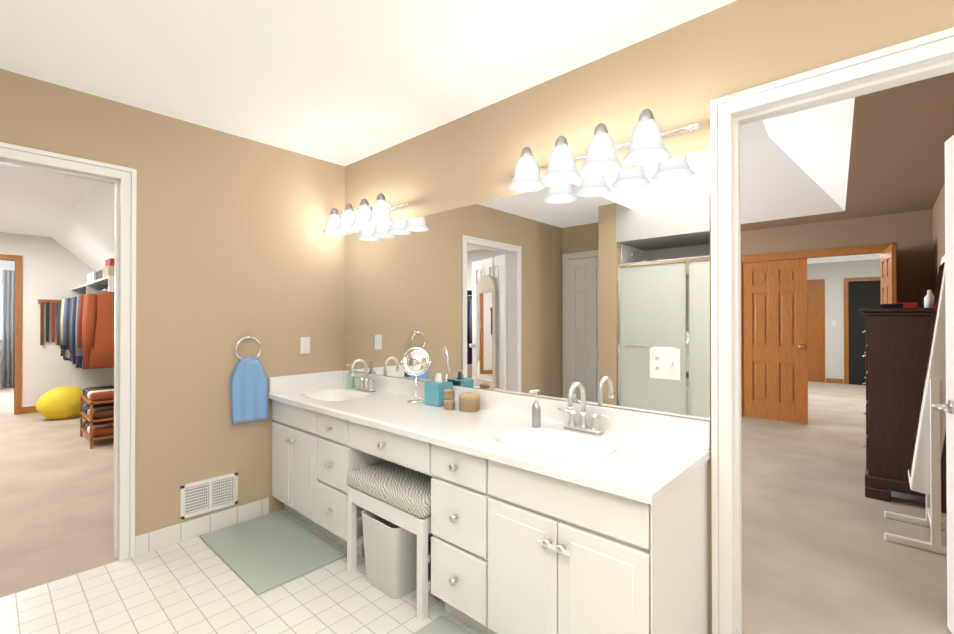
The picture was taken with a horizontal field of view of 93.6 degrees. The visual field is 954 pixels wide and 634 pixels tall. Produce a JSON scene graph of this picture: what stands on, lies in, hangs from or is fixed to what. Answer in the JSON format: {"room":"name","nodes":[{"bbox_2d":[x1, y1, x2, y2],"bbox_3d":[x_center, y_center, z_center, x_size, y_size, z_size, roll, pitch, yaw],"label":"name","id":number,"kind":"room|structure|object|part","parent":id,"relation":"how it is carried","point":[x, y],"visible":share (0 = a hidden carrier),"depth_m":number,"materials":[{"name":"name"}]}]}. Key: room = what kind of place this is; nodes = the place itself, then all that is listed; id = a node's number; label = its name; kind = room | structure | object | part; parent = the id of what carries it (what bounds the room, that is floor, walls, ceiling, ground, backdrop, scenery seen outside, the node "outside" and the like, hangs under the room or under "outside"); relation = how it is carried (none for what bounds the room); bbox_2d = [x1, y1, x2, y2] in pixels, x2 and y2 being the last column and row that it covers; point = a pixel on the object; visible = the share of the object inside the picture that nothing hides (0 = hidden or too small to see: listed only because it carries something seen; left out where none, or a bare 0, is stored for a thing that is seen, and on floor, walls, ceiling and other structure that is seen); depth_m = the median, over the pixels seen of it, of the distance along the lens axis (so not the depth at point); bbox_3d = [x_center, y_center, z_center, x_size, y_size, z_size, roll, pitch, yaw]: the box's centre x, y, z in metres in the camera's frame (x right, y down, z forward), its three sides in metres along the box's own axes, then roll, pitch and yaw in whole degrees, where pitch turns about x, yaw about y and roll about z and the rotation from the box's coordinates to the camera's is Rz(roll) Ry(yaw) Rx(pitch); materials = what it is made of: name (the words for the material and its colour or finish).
{"room":"bathroom","nodes":[
{"label":"bathroom","id":0,"kind":"room"},
{"bbox_2d":[0,260,14,387],"bbox_3d":[-9.201,0.106,8.127,0.120,2.440,4.640,0,0,42],"label":"wall","id":1,"kind":"structure","parent":0,"point":[7,265],"depth_m":8.38,"materials":[{"name":"white paint"}]},
{"bbox_2d":[0,274,2,340],"bbox_3d":[-9.177,-0.174,8.039,0.035,1.240,0.940,0,0,42],"label":"room window","id":2,"kind":"structure","parent":1,"relation":"in","point":[1,281],"depth_m":8.36,"materials":[{"name":"white"}]},
{"bbox_2d":[2,270,14,386],"bbox_3d":[-8.688,0.213,8.444,0.072,2.170,0.360,0,0,42],"label":"curtain","id":3,"kind":"object","parent":1,"relation":"hanging from","point":[8,304],"visible":0.42,"depth_m":8.36,"materials":[{"name":"grey fabric"}]},
{"bbox_2d":[0,232,113,411],"bbox_3d":[-6.576,0.093,5.737,0.120,2.440,3.390,0,0,42],"label":"wall","id":4,"kind":"structure","parent":0,"point":[52,269],"depth_m":6.24,"materials":[{"name":"white paint"}]},
{"bbox_2d":[0,254,37,414],"bbox_3d":[-6.565,0.240,5.733,0.140,2.146,3.400,0,0,42],"label":"trim","id":5,"kind":"structure","parent":4,"relation":"attached to","point":[18,343],"depth_m":6.05,"materials":[{"name":"brown wood"}]},
{"bbox_2d":[38,299,59,344],"bbox_3d":[-5.820,0.086,6.442,0.049,0.658,0.710,0,0,42],"label":"rack","id":6,"kind":"object","parent":4,"relation":"attached to","point":[42,302],"visible":0.31,"depth_m":6.24,"materials":[{"name":"brown wood"}]},
{"bbox_2d":[57,258,114,368],"bbox_3d":[-4.609,-0.011,5.649,2.892,1.193,0.895,0,0,42],"label":"clothes rack","id":7,"kind":"object","parent":4,"relation":"attached to","point":[85,326],"visible":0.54,"depth_m":4.61,"materials":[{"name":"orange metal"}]},
{"bbox_2d":[0,164,114,271],"bbox_3d":[-4.527,-0.715,3.884,5.650,0.965,3.634,0,0,42],"label":"ceiling","id":8,"kind":"structure","parent":0,"point":[75,216],"depth_m":4.59,"materials":[{"name":"white paint"}]},
{"bbox_2d":[0,69,344,535],"bbox_3d":[-2.127,0.074,2.232,0.120,2.440,3.220,0,0,42],"label":"wall","id":9,"kind":"structure","parent":0,"point":[234,244],"depth_m":2.69,"materials":[{"name":"beige paint"}]},
{"bbox_2d":[0,142,136,560],"bbox_3d":[-2.222,0.245,2.128,0.166,2.096,0.942,0,0,42],"label":"door frame","id":10,"kind":"structure","parent":9,"relation":"attached to","point":[123,179],"depth_m":2.40,"materials":[{"name":"white wood"}]},
{"bbox_2d":[135,498,268,555],"bbox_3d":[-1.614,1.244,2.692,0.011,0.105,0.716,0,0,42],"label":"baseboard","id":11,"kind":"structure","parent":9,"relation":"attached to","point":[163,537],"depth_m":2.64,"materials":[{"name":"white tile"}]},
{"bbox_2d":[180,472,237,519],"bbox_3d":[-1.608,1.073,2.701,0.010,0.197,0.310,0,0,42],"label":"air vent","id":12,"kind":"object","parent":9,"relation":"in","point":[206,495],"visible":1,"depth_m":2.69,"materials":[{"name":"white metal"}]},
{"bbox_2d":[230,333,268,423],"bbox_3d":[-1.445,0.382,2.844,0.065,0.553,0.223,0,0,42],"label":"towel ring","id":13,"kind":"object","parent":9,"relation":"attached to","point":[249,390],"visible":1,"depth_m":2.82,"materials":[{"name":"blue fabric"}]},
{"bbox_2d":[300,337,309,353],"bbox_3d":[-1.207,0.199,3.149,0.008,0.116,0.070,0,0,42],"label":"switch plate","id":14,"kind":"object","parent":9,"relation":"attached to","point":[304,345],"visible":1,"depth_m":3.14,"materials":[{"name":"white plastic"}]},
{"bbox_2d":[268,371,343,394],"bbox_3d":[-1.189,0.450,3.157,0.021,0.102,0.543,0,0,42],"label":"backsplash","id":15,"kind":"structure","parent":9,"relation":"attached to","point":[331,378],"depth_m":3.13,"materials":[{"name":"white stone"}]},
{"bbox_2d":[344,371,710,450],"bbox_3d":[-0.069,0.446,2.521,2.534,0.102,0.021,0,0,42],"label":"backsplash","id":16,"kind":"structure","parent":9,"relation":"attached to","point":[685,432],"depth_m":1.96,"materials":[{"name":"white stone"}]},
{"bbox_2d":[0,509,481,633],"bbox_3d":[-0.580,1.317,0.902,3.950,0.060,3.100,0,0,42],"label":"floor","id":17,"kind":"structure","parent":0,"point":[197,585],"depth_m":2.03,"materials":[{"name":"white tile"}]},
{"bbox_2d":[200,510,346,594],"bbox_3d":[-1.167,1.290,2.532,0.830,0.010,0.475,0,0,42],"label":"rug","id":18,"kind":"object","parent":17,"relation":"on","point":[261,554],"visible":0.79,"depth_m":2.47,"materials":[{"name":"green fabric"}]},
{"bbox_2d":[361,509,416,598],"bbox_3d":[-0.404,1.125,2.186,0.293,0.335,0.221,0,0,42],"label":"trash bin","id":19,"kind":"object","parent":17,"relation":"on","point":[390,549],"visible":0.62,"depth_m":2.09,"materials":[{"name":"white plastic"}]},
{"bbox_2d":[347,461,432,620],"bbox_3d":[-0.328,1.041,2.233,0.597,0.505,0.375,0,0,42],"label":"vanity stool","id":20,"kind":"object","parent":17,"relation":"on","point":[396,494],"visible":0.67,"depth_m":2.10,"materials":[{"name":"white"}]},
{"bbox_2d":[414,615,470,633],"bbox_3d":[0.000,1.284,1.473,0.840,0.010,0.475,0,0,42],"label":"rug","id":21,"kind":"object","parent":17,"relation":"on","point":[441,624],"visible":1,"depth_m":1.84,"materials":[{"name":"green fabric"}]},
{"bbox_2d":[268,395,710,633],"bbox_3d":[-0.262,0.912,2.313,2.521,0.765,0.580,0,0,42],"label":"bathroom vanity","id":22,"kind":"object","parent":17,"relation":"on","point":[569,516],"depth_m":1.60,"materials":[{"name":"white wood"}]},
{"bbox_2d":[272,383,710,498],"bbox_3d":[-0.257,0.516,2.314,2.534,0.027,0.579,0,0,42],"label":"countertop","id":23,"kind":"structure","parent":22,"relation":"on","point":[645,468],"depth_m":1.87,"materials":[{"name":"white stone"}]},
{"bbox_2d":[345,364,354,387],"bbox_3d":[-0.895,0.415,3.149,0.054,0.165,0.067,0,0,42],"label":"soap dispenser","id":24,"kind":"object","parent":23,"relation":"on","point":[350,381],"visible":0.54,"depth_m":3.13,"materials":[{"name":"green plastic"}]},
{"bbox_2d":[401,347,430,402],"bbox_3d":[-0.359,0.336,2.623,0.144,0.318,0.115,0,0,42],"label":"makeup mirror","id":25,"kind":"object","parent":23,"relation":"on","point":[415,360],"visible":1,"depth_m":2.62,"materials":[{"name":"silver metal"}]},
{"bbox_2d":[425,373,452,406],"bbox_3d":[-0.218,0.408,2.544,0.115,0.174,0.115,0,0,42],"label":"tissue box","id":26,"kind":"object","parent":23,"relation":"on","point":[434,391],"visible":0.9,"depth_m":2.50,"materials":[{"name":"teal"}]},
{"bbox_2d":[444,399,454,409],"bbox_3d":[-0.148,0.464,2.405,0.062,0.060,0.062,0,0,42],"label":"wicker basket","id":27,"kind":"object","parent":23,"relation":"on","point":[449,404],"visible":0.88,"depth_m":2.38,"materials":[{"name":"beige wicker"}]},
{"bbox_2d":[444,388,454,398],"bbox_3d":[-0.148,0.408,2.406,0.058,0.058,0.058,0,0,42],"label":"wicker basket","id":28,"kind":"object","parent":27,"relation":"on","point":[449,393],"visible":1,"depth_m":2.38,"materials":[{"name":"beige wicker"}]},
{"bbox_2d":[459,392,479,411],"bbox_3d":[-0.040,0.445,2.368,0.114,0.098,0.114,0,0,42],"label":"wicker basket","id":29,"kind":"object","parent":23,"relation":"on","point":[469,401],"visible":1,"depth_m":2.32,"materials":[{"name":"beige wicker"}]},
{"bbox_2d":[529,389,540,427],"bbox_3d":[0.259,0.409,2.002,0.040,0.165,0.060,0,0,42],"label":"soap dispenser","id":30,"kind":"object","parent":23,"relation":"on","point":[536,415],"visible":0.98,"depth_m":1.99,"materials":[{"name":"silver metal"}]},
{"bbox_2d":[0,0,953,263],"bbox_3d":[2.088,-1.361,5.045,5.790,0.460,13.040,0,0,42],"label":"ceiling","id":31,"kind":"structure","parent":0,"point":[343,82],"depth_m":2.14,"materials":[{"name":"white paint"}]},
{"bbox_2d":[345,0,953,633],"bbox_3d":[-0.090,0.076,2.638,5.790,2.440,0.120,0,0,42],"label":"wall","id":32,"kind":"structure","parent":0,"point":[681,74],"depth_m":1.84,"materials":[{"name":"beige paint"}]},
{"bbox_2d":[322,193,409,235],"bbox_3d":[-0.792,-0.688,3.037,0.880,0.184,0.237,0,0,42],"label":"sconce","id":33,"kind":"object","parent":32,"relation":"attached to","point":[365,216],"visible":1,"depth_m":2.93,"materials":[{"name":"white glass"}]},
{"bbox_3d":[-0.812,-0.665,3.015,0.731,0.138,0.176,0,0,42],"label":"lamp shade","id":34,"kind":"part","parent":33,"relation":"part of","materials":[{"name":"white glass"}]},
{"bbox_2d":[344,149,710,420],"bbox_3d":[-0.063,-0.116,2.529,2.530,1.017,0.005,0,0,42],"label":"mirror","id":35,"kind":"object","parent":32,"relation":"attached to","point":[597,287],"visible":0.86,"depth_m":2.13,"materials":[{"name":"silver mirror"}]},
{"bbox_2d":[650,348,680,379],"bbox_3d":[0.744,0.186,1.778,0.120,0.120,0.016,0,0,42],"label":"outlet","id":36,"kind":"object","parent":35,"relation":"attached to","point":[665,363],"visible":1,"depth_m":1.78,"materials":[{"name":"white plastic"}]},
{"bbox_2d":[508,108,699,191],"bbox_3d":[0.456,-0.694,1.905,0.880,0.184,0.237,0,0,42],"label":"sconce","id":37,"kind":"object","parent":32,"relation":"attached to","point":[645,145],"visible":1,"depth_m":1.84,"materials":[{"name":"white glass"}]},
{"bbox_2d":[710,27,953,633],"bbox_3d":[1.349,0.249,4.598,5.046,2.116,5.002,0,0,42],"label":"door frame","id":38,"kind":"structure","parent":32,"relation":"attached to","point":[921,58],"depth_m":1.64,"materials":[{"name":"white wood"}]},
{"bbox_2d":[741,210,928,307],"bbox_3d":[2.973,0.097,6.422,5.240,2.440,0.120,0,0,42],"label":"wall","id":39,"kind":"structure","parent":0,"point":[917,238],"depth_m":5.00,"materials":[{"name":"beige paint"}]},
{"bbox_2d":[742,259,807,423],"bbox_3d":[3.757,0.298,5.668,0.690,2.010,0.189,0,0,42],"label":"oak door","id":40,"kind":"structure","parent":39,"relation":"in","point":[775,333],"depth_m":5.64,"materials":[{"name":"brown wood"}]},
{"bbox_2d":[880,244,896,303],"bbox_3d":[4.321,0.292,4.654,0.188,2.010,0.689,0,0,42],"label":"oak door","id":41,"kind":"structure","parent":39,"relation":"in","point":[888,273],"depth_m":4.57,"materials":[{"name":"brown wood"}]},
{"bbox_2d":[807,259,879,381],"bbox_3d":[7.337,0.111,8.997,3.000,2.440,0.120,0,0,42],"label":"wall","id":42,"kind":"structure","parent":0,"point":[833,274],"depth_m":9.01,"materials":[{"name":"white paint"}]},
{"bbox_2d":[807,277,880,384],"bbox_3d":[6.982,0.282,9.223,2.170,2.100,0.020,0,0,42],"label":"doors","id":43,"kind":"structure","parent":42,"relation":"attached to","point":[863,293],"depth_m":8.88,"materials":[{"name":"brown wood"}]},
{"bbox_2d":[929,182,944,296],"bbox_3d":[3.235,0.077,2.902,0.120,2.440,4.740,0,0,42],"label":"wall","id":44,"kind":"structure","parent":0,"point":[937,214],"depth_m":4.36,"materials":[{"name":"beige paint"}]},
{"bbox_2d":[931,135,953,633],"bbox_3d":[1.761,0.276,1.554,0.230,2.008,0.711,0,0,42],"label":"bedroom door","id":45,"kind":"structure","parent":44,"relation":"in","point":[947,408],"depth_m":1.82,"materials":[{"name":"white wood"}]},
{"label":"outside","id":46,"kind":"structure","parent":0,"visible":0},
{"bbox_2d":[0,387,13,415],"bbox_3d":[-7.842,1.349,6.887,3.550,0.060,4.400,0,0,42],"label":"area rug","id":47,"kind":"object","parent":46,"point":[6,401],"depth_m":7.00,"materials":[{"name":"white carpet"}]},
{"bbox_2d":[0,412,118,597],"bbox_3d":[-4.436,1.332,3.795,5.650,0.060,3.400,0,0,42],"label":"carpet floor","id":48,"kind":"structure","parent":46,"point":[56,496],"depth_m":3.15,"materials":[{"name":"beige carpet"}]},
{"bbox_2d":[36,386,84,419],"bbox_3d":[-5.347,1.111,5.811,0.390,0.400,0.537,0,0,42],"label":"bag","id":49,"kind":"object","parent":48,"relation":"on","point":[60,403],"visible":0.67,"depth_m":5.68,"materials":[{"name":"yellow fabric"}]},
{"bbox_2d":[80,385,113,448],"bbox_3d":[-3.978,1.038,4.785,0.700,0.540,0.320,0,0,42],"label":"shoe rack","id":50,"kind":"object","parent":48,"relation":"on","point":[97,412],"visible":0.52,"depth_m":4.59,"materials":[{"name":"brown wood"}]},
{"bbox_2d":[808,381,866,430],"bbox_3d":[5.710,1.351,7.199,3.000,0.060,4.720,0,0,42],"label":"floor","id":51,"kind":"structure","parent":46,"point":[838,405],"depth_m":6.67,"materials":[{"name":"beige carpet"}]},
{"bbox_2d":[741,416,951,633],"bbox_3d":[1.340,1.337,4.616,5.000,0.060,4.980,0,0,42],"label":"floor carpet","id":52,"kind":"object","parent":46,"point":[821,554],"depth_m":2.53,"materials":[{"name":"beige carpet"}]},
{"bbox_2d":[859,290,946,512],"bbox_3d":[3.301,0.545,3.447,0.511,1.510,1.050,0,0,42],"label":"dresser","id":53,"kind":"object","parent":52,"relation":"on","point":[897,334],"visible":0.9,"depth_m":3.15,"materials":[{"name":"brown wood"}]},
{"bbox_2d":[884,255,946,554],"bbox_3d":[2.643,0.467,2.640,0.362,1.659,0.430,0,0,42],"label":"mirror","id":54,"kind":"object","parent":52,"relation":"on","point":[924,470],"visible":0.96,"depth_m":2.50,"materials":[{"name":"white"}]}
]}

